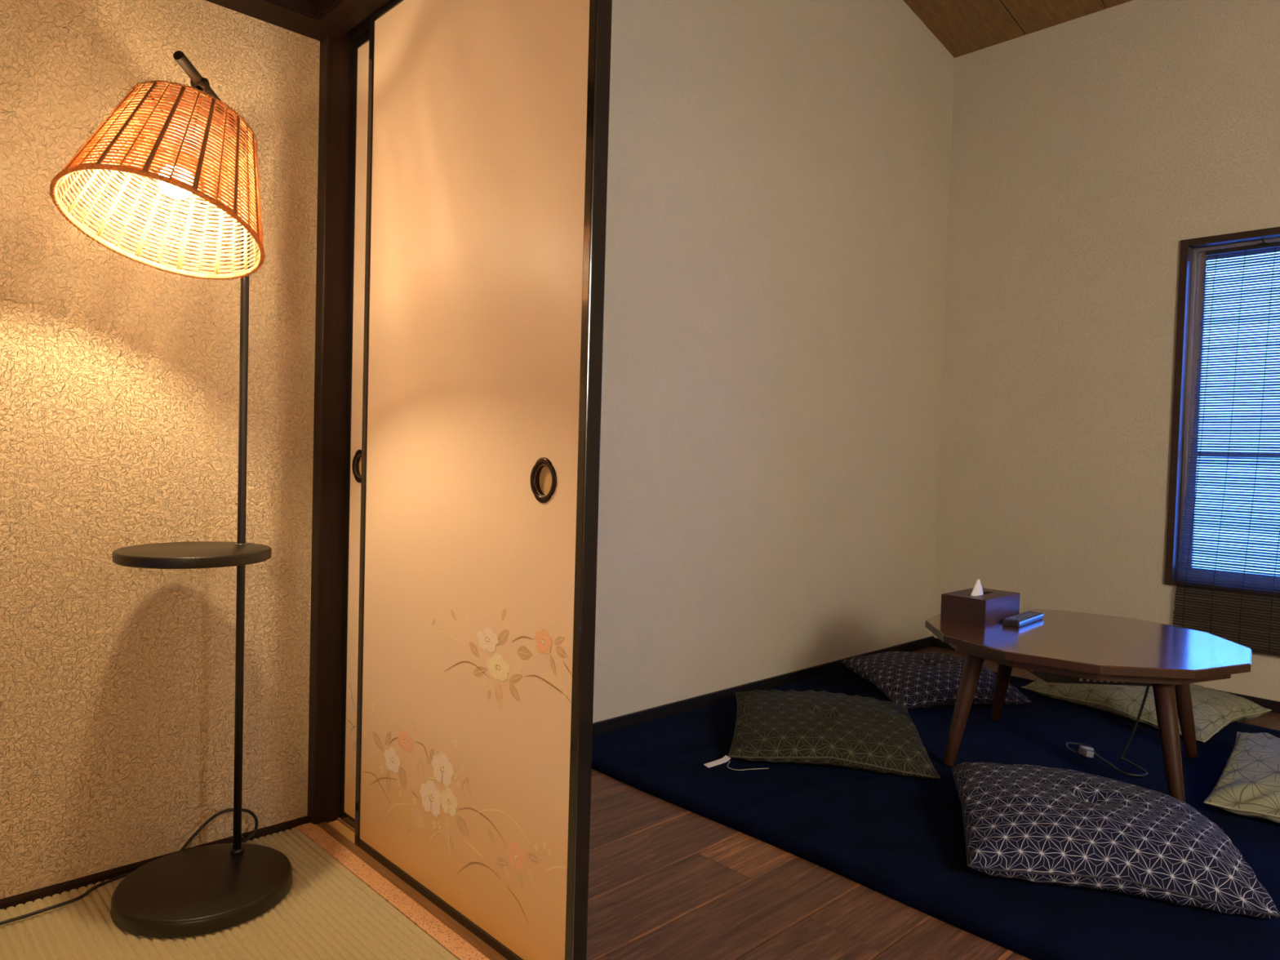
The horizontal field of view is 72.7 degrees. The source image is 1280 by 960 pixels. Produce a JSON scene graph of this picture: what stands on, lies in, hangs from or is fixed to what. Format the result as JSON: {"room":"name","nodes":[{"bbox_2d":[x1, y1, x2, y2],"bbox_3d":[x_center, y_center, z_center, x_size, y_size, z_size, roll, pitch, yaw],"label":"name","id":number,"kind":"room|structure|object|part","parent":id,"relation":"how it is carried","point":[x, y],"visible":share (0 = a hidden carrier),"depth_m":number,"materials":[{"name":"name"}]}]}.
{"room":"traditional dwelling","nodes":[
{"label":"traditional dwelling","id":0,"kind":"room"},
{"bbox_2d":[0,0,954,899],"bbox_3d":[-0.708,-0.890,2.024,5.780,3.370,0.125,0,3,-44],"label":"wall","id":1,"kind":"structure","parent":0,"point":[119,375],"depth_m":1.97,"materials":[{"name":"paint"}]},
{"bbox_2d":[0,815,311,910],"bbox_3d":[-1.772,0.784,1.003,2.826,0.030,0.020,0,3,-44],"label":"baseboard","id":2,"kind":"structure","parent":1,"relation":"attached to","point":[23,898],"depth_m":1.69,"materials":[{"name":"brown wood"}]},
{"bbox_2d":[205,0,325,40],"bbox_3d":[-1.688,-1.024,0.929,2.850,0.108,0.097,0,3,-44],"label":"trim","id":3,"kind":"structure","parent":1,"relation":"attached to","point":[299,16],"depth_m":1.82,"materials":[{"name":"brown wood"}]},
{"bbox_2d":[306,28,365,824],"bbox_3d":[-0.694,-0.118,1.992,0.106,1.810,0.067,0,3,-44],"label":"trim","id":4,"kind":"structure","parent":1,"relation":"attached to","point":[335,69],"depth_m":1.95,"materials":[{"name":"brown wood"}]},
{"bbox_2d":[339,31,368,828],"bbox_3d":[-0.402,-0.085,1.717,0.030,1.757,0.736,0,3,-44],"label":"door","id":5,"kind":"structure","parent":1,"relation":"in","point":[361,46],"depth_m":1.95,"materials":[{"name":"paper"}]},
{"bbox_3d":[-0.619,-0.031,1.931,0.012,0.073,0.067,0,3,-44],"label":"handle","id":6,"kind":"part","parent":5,"relation":"part of","materials":[{"name":"metal"}]},
{"bbox_3d":[-0.615,-0.031,1.935,0.001,0.050,0.046,0,3,-44],"label":"handle dish","id":7,"kind":"part","parent":5,"relation":"part of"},
{"bbox_2d":[316,817,507,959],"bbox_3d":[0.221,0.848,1.045,0.106,0.031,2.730,0,3,-44],"label":"trim","id":8,"kind":"structure","parent":1,"relation":"attached to","point":[342,832],"depth_m":1.70,"materials":[{"name":"brown wood"}]},
{"bbox_2d":[354,0,612,959],"bbox_3d":[-0.325,-0.078,1.590,0.030,1.760,0.736,0,3,-44],"label":"door","id":9,"kind":"structure","parent":8,"relation":"on","point":[488,120],"depth_m":1.51,"materials":[{"name":"paper"}]},
{"bbox_3d":[-0.152,0.000,1.397,0.012,0.073,0.067,0,3,-44],"label":"handle","id":10,"kind":"part","parent":9,"relation":"part of","materials":[{"name":"metal"}]},
{"bbox_3d":[-0.148,0.000,1.401,0.001,0.050,0.046,0,3,-44],"label":"handle dish","id":11,"kind":"part","parent":9,"relation":"part of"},
{"bbox_2d":[592,635,933,736],"bbox_3d":[0.333,0.751,3.058,2.850,0.045,0.012,0,3,-44],"label":"baseboard","id":12,"kind":"structure","parent":1,"relation":"attached to","point":[628,720],"depth_m":3.02,"materials":[{"name":"brown wood"}]},
{"bbox_2d":[586,646,1279,959],"bbox_3d":[1.562,0.851,1.754,2.880,0.004,3.707,0,3,-44],"label":"floor","id":13,"kind":"structure","parent":0,"point":[668,881],"depth_m":1.68,"materials":[{"name":"brown wood"}]},
{"bbox_2d":[591,667,1279,959],"bbox_3d":[1.131,0.805,2.436,1.939,0.019,1.983,0,3,-44],"label":"rug","id":14,"kind":"object","parent":13,"relation":"on","point":[900,838],"visible":0.48,"depth_m":2.09,"materials":[{"name":"blue fabric"}]},
{"bbox_2d":[703,688,941,778],"bbox_3d":[0.521,0.726,2.563,0.614,0.092,0.673,2,2,9],"label":"floor cushion","id":15,"kind":"object","parent":14,"relation":"on","point":[809,726],"visible":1,"depth_m":2.41,"materials":[{"name":"green fabric"}]},
{"bbox_2d":[839,651,1032,708],"bbox_3d":[1.079,0.716,3.211,0.516,0.101,0.560,1,2,-9],"label":"floor cushion","id":16,"kind":"object","parent":14,"relation":"on","point":[911,680],"visible":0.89,"depth_m":3.05,"materials":[{"name":"blue fabric"}]},
{"bbox_2d":[924,608,1251,802],"bbox_3d":[1.233,0.615,2.458,0.822,0.366,0.822,0,3,-44],"label":"table","id":17,"kind":"object","parent":14,"relation":"on","point":[1062,646],"visible":0.98,"depth_m":2.31,"materials":[{"name":"brown wood"}]},
{"bbox_3d":[0.902,0.626,2.408,0.117,0.328,0.071,2,2,7],"label":"leg","id":18,"kind":"part","parent":17,"relation":"part of","materials":[{"name":"brown wood"}]},
{"bbox_2d":[940,578,1019,626],"bbox_3d":[1.034,0.360,2.637,0.234,0.121,0.136,0,3,-44],"label":"tissue box","id":19,"kind":"object","parent":17,"relation":"on","point":[978,606],"visible":0.98,"depth_m":2.57,"materials":[{"name":"brown wood"}]},
{"bbox_3d":[1.182,0.622,2.790,0.071,0.328,0.117,2,2,7],"label":"leg","id":20,"kind":"part","parent":17,"relation":"part of","materials":[{"name":"brown wood"}]},
{"bbox_2d":[1002,611,1044,626],"bbox_3d":[1.149,0.415,2.606,0.049,0.020,0.210,3,2,43],"label":"remote control","id":21,"kind":"object","parent":17,"relation":"on","point":[1027,617],"visible":1,"depth_m":2.57,"materials":[{"name":"plastic"}]},
{"bbox_3d":[1.335,0.656,2.457,0.134,0.276,0.271,1,2,-18],"label":"power cord","id":22,"kind":"part","parent":17,"relation":"part of","materials":[{"name":"grey plastic"}]},
{"bbox_3d":[1.283,0.646,2.128,0.071,0.328,0.117,2,2,7],"label":"leg","id":23,"kind":"part","parent":17,"relation":"part of","materials":[{"name":"brown wood"}]},
{"bbox_3d":[1.563,0.642,2.510,0.117,0.328,0.071,2,2,7],"label":"leg","id":24,"kind":"part","parent":17,"relation":"part of","materials":[{"name":"brown wood"}]},
{"bbox_2d":[951,761,1279,918],"bbox_3d":[0.994,0.744,1.921,0.548,0.123,0.513,2,2,16],"label":"floor cushion","id":25,"kind":"object","parent":14,"relation":"on","point":[1032,823],"visible":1,"depth_m":1.75,"materials":[{"name":"blue fabric"}]},
{"bbox_2d":[1021,679,1271,742],"bbox_3d":[1.740,0.758,3.050,0.582,0.104,0.636,0,2,-38],"label":"floor cushion","id":26,"kind":"object","parent":14,"relation":"on","point":[1213,709],"visible":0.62,"depth_m":2.90,"materials":[{"name":"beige fabric"}]},
{"bbox_2d":[1203,731,1279,823],"bbox_3d":[1.797,0.767,2.148,0.602,0.109,0.596,3,2,41],"label":"floor cushion","id":27,"kind":"object","parent":14,"relation":"on","point":[1248,785],"visible":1,"depth_m":2.14,"materials":[{"name":"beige fabric"}]},
{"bbox_2d":[903,0,1132,57],"bbox_3d":[1.625,-2.123,1.675,2.990,0.573,3.650,0,3,-44],"label":"ceiling","id":28,"kind":"structure","parent":0,"point":[963,27],"depth_m":3.66,"materials":[{"name":"brown wood"}]},
{"bbox_2d":[932,0,1279,701],"bbox_3d":[2.634,-0.595,2.800,0.120,2.920,3.650,0,3,-44],"label":"wall","id":29,"kind":"structure","parent":0,"point":[1085,150],"depth_m":3.55,"materials":[{"name":"paint"}]},
{"bbox_2d":[933,637,1279,713],"bbox_3d":[2.584,0.826,2.759,0.012,0.040,3.538,0,3,-44],"label":"baseboard","id":30,"kind":"structure","parent":29,"relation":"attached to","point":[1274,705],"depth_m":3.13,"materials":[{"name":"brown wood"}]},
{"bbox_2d":[1164,226,1279,596],"bbox_3d":[2.345,-0.239,3.091,0.132,1.312,0.763,0,3,-44],"label":"window","id":31,"kind":"structure","parent":29,"relation":"in","point":[1193,257],"depth_m":3.32,"materials":[{"name":"metal"}]},
{"bbox_2d":[1173,237,1279,656],"bbox_3d":[2.309,-0.122,3.052,0.059,1.492,0.706,0,3,-44],"label":"bamboo blind","id":32,"kind":"object","parent":31,"relation":"attached to","point":[1198,449],"visible":0.96,"depth_m":3.18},
{"bbox_3d":[2.367,-0.087,3.122,0.018,0.020,0.631,0,3,-44],"label":"rail","id":33,"kind":"part","parent":31,"relation":"part of","materials":[{"name":"metal"}]},
{"bbox_3d":[-0.535,0.893,-0.235,2.900,0.020,3.525,0,3,-44],"label":"floor","id":34,"kind":"structure","parent":0,"visible":0},
{"bbox_2d":[0,822,489,959],"bbox_3d":[-0.198,0.862,0.084,1.828,0.021,3.521,0,3,-44],"label":"mat","id":35,"kind":"object","parent":34,"relation":"on","point":[335,906],"visible":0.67,"depth_m":1.54,"materials":[{"name":"wicker"}]},
{"bbox_2d":[0,50,292,937],"bbox_3d":[-1.117,0.028,1.245,1.309,1.522,0.458,0,3,-44],"label":"floor lamp","id":36,"kind":"object","parent":35,"relation":"on","point":[210,888],"visible":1,"depth_m":1.55,"materials":[{"name":"black metal"}]},
{"bbox_3d":[-1.274,0.736,1.405,1.301,0.086,0.061,0,3,-44],"label":"power cord","id":37,"kind":"part","parent":36,"relation":"part of","materials":[{"name":"black rubber"}]},
{"bbox_3d":[-0.789,-0.506,1.481,0.054,0.053,0.054,0,3,-44],"label":"bulb","id":38,"kind":"part","parent":36,"relation":"part of","materials":[{"name":"white glass"}]},
{"bbox_2d":[112,541,271,568],"bbox_3d":[-0.839,0.139,1.639,0.266,0.022,0.266,0,3,-44],"label":"tray","id":39,"kind":"object","parent":36,"relation":"on","point":[193,554],"depth_m":1.57,"materials":[{"name":"metal"}]},
{"bbox_3d":[-0.779,-0.694,1.597,0.018,0.083,0.236,2,2,4],"label":"arm","id":40,"kind":"part","parent":36,"relation":"part of","materials":[{"name":"black metal"}]},
{"bbox_3d":[0.541,-0.818,0.709,0.085,3.380,3.545,0,3,-44],"label":"wall partition","id":41,"kind":"structure","parent":0,"visible":0},
{"bbox_2d":[317,0,390,39],"bbox_3d":[0.501,-0.953,0.652,0.072,0.108,3.529,0,3,-44],"label":"trim","id":42,"kind":"structure","parent":41,"relation":"attached to","point":[335,18],"depth_m":1.81,"materials":[{"name":"brown wood"}]},
{"bbox_2d":[351,15,369,38],"bbox_3d":[0.563,-0.962,0.683,0.109,0.099,3.488,0,3,-44],"label":"trim","id":43,"kind":"structure","parent":41,"relation":"attached to","point":[364,25],"depth_m":1.91,"materials":[{"name":"brown wood"}]}
]}

